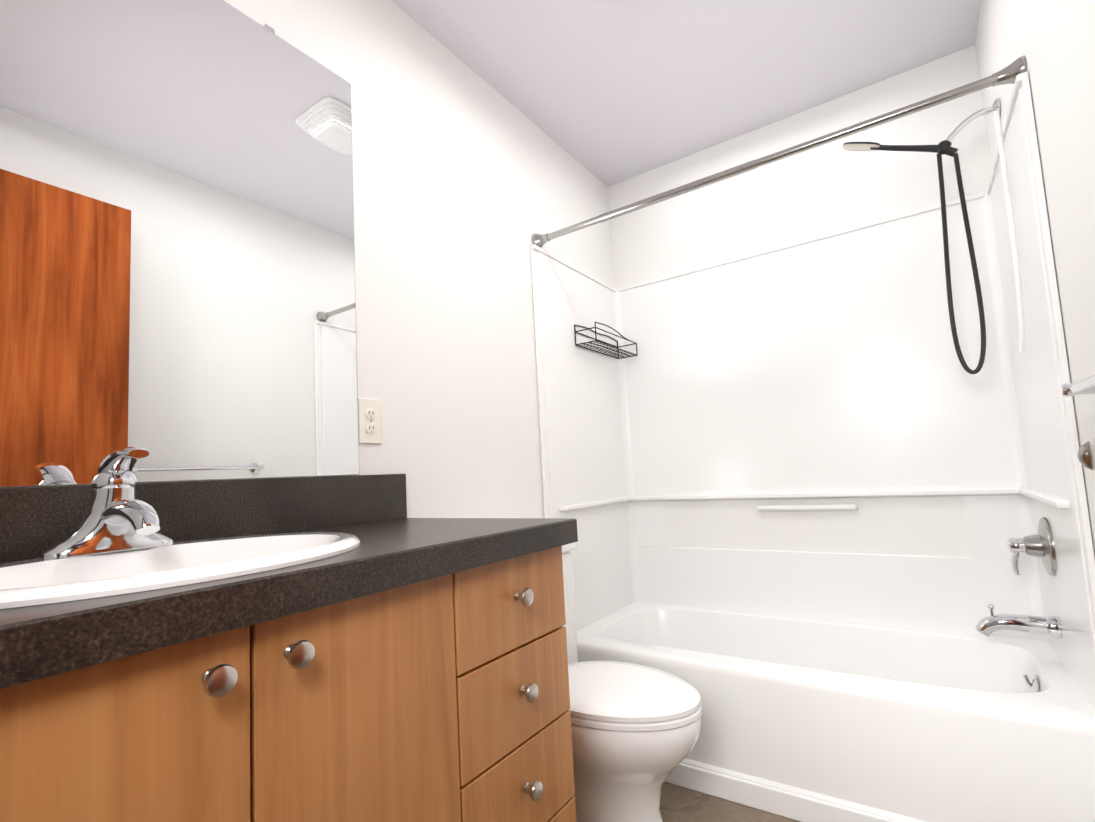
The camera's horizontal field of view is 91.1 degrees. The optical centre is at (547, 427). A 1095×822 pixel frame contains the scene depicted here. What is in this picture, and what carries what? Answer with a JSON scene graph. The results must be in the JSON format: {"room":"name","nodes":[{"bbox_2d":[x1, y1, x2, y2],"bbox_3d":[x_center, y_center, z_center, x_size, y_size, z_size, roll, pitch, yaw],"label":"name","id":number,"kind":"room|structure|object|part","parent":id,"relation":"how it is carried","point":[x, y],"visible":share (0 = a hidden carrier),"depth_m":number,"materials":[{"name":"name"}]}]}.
{"room":"bathroom","nodes":[
{"label":"bathroom","id":0,"kind":"room"},
{"bbox_2d":[0,0,613,517],"bbox_3d":[-0.340,-0.052,1.753,0.120,2.500,2.600,-6,-6,34],"label":"wall","id":1,"kind":"structure","parent":0,"point":[468,182],"depth_m":1.73,"materials":[{"name":"white paint"}]},
{"bbox_2d":[0,0,358,486],"bbox_3d":[-0.770,-0.437,1.070,0.007,1.086,0.896,-6,-6,34],"label":"mirror","id":2,"kind":"object","parent":1,"relation":"attached to","point":[177,279],"visible":1,"depth_m":1.08,"materials":[{"name":"grey mirror"}]},
{"bbox_2d":[358,398,381,443],"bbox_3d":[-0.473,-0.017,1.436,0.008,0.120,0.072,-6,-6,34],"label":"electrical outlet","id":3,"kind":"object","parent":1,"relation":"attached to","point":[369,422],"visible":1,"depth_m":1.43,"materials":[{"name":"white plastic"}]},
{"bbox_2d":[392,0,980,186],"bbox_3d":[-0.310,-1.442,0.575,2.747,0.060,4.620,-6,-6,34],"label":"ceiling","id":4,"kind":"structure","parent":0,"point":[607,93],"depth_m":1.95,"materials":[{"name":"white paint"}]},
{"bbox_2d":[659,782,799,821],"bbox_3d":[-0.177,1.105,0.355,2.747,0.060,4.620,-6,-6,34],"label":"floor","id":5,"kind":"structure","parent":0,"point":[680,804],"depth_m":1.62,"materials":[{"name":"tile"}]},
{"bbox_2d":[0,447,577,821],"bbox_3d":[-0.443,0.579,0.875,0.577,1.104,1.042,-6,-6,34],"label":"bathroom vanity","id":6,"kind":"object","parent":5,"relation":"on","point":[358,648],"visible":1,"depth_m":0.74,"materials":[{"name":"brown wood"}]},
{"bbox_2d":[562,542,701,821],"bbox_3d":[0.107,0.759,1.553,0.676,0.805,0.470,-6,-6,34],"label":"toilet","id":7,"kind":"object","parent":5,"relation":"on","point":[635,728],"visible":0.56,"depth_m":1.38,"materials":[{"name":"white ceramic"}]},
{"bbox_2d":[530,56,1094,821],"bbox_3d":[0.800,0.090,1.950,1.503,2.133,0.728,-6,-6,34],"label":"shower","id":8,"kind":"object","parent":5,"relation":"on","point":[822,500],"visible":0.94,"depth_m":1.99,"materials":[{"name":"white plastic"}]},
{"bbox_2d":[574,321,637,359],"bbox_3d":[0.277,-0.403,2.479,0.107,0.101,0.410,-6,-6,34],"label":"wire basket","id":9,"kind":"object","parent":8,"relation":"on","point":[588,339],"depth_m":2.47,"materials":[{"name":"black metal"}]},
{"bbox_3d":[0.573,-0.827,1.768,1.503,0.062,0.062,-6,-6,34],"label":"shower rod","id":10,"kind":"part","parent":8,"relation":"part of","materials":[{"name":"silver metal"}]},
{"bbox_2d":[975,517,1062,699],"bbox_3d":[1.389,0.532,1.603,0.194,0.525,0.168,-6,-6,34],"label":"tub faucet","id":11,"kind":"object","parent":8,"relation":"on","point":[1042,545],"depth_m":1.56,"materials":[{"name":"silver metal"}]},
{"bbox_2d":[608,45,991,288],"bbox_3d":[1.032,-0.075,2.317,1.507,2.500,0.120,-6,-6,34],"label":"wall","id":12,"kind":"structure","parent":0,"point":[833,186],"depth_m":2.25,"materials":[{"name":"white paint"}]},
{"bbox_2d":[975,0,1094,555],"bbox_3d":[0.998,-0.201,0.839,0.120,2.500,2.600,-6,-6,34],"label":"wall","id":13,"kind":"structure","parent":0,"point":[1052,42],"depth_m":1.15,"materials":[{"name":"white paint"}]},
{"bbox_2d":[1060,374,1094,396],"bbox_3d":[0.845,-0.083,0.772,0.074,0.048,0.563,-6,-6,34],"label":"towel bar","id":14,"kind":"object","parent":13,"relation":"attached to","point":[1084,386],"visible":1,"depth_m":0.96,"materials":[{"name":"silver metal"}]},
{"bbox_3d":[-0.442,-0.182,0.177,1.747,2.500,0.120,-6,-6,34],"label":"wall","id":15,"kind":"structure","parent":0,"visible":0},
{"bbox_2d":[1077,439,1094,470],"bbox_3d":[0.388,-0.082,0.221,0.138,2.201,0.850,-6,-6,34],"label":"door knob","id":16,"kind":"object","parent":15,"relation":"in","point":[1086,454],"depth_m":0.54,"materials":[{"name":"silver metal"}]}
]}

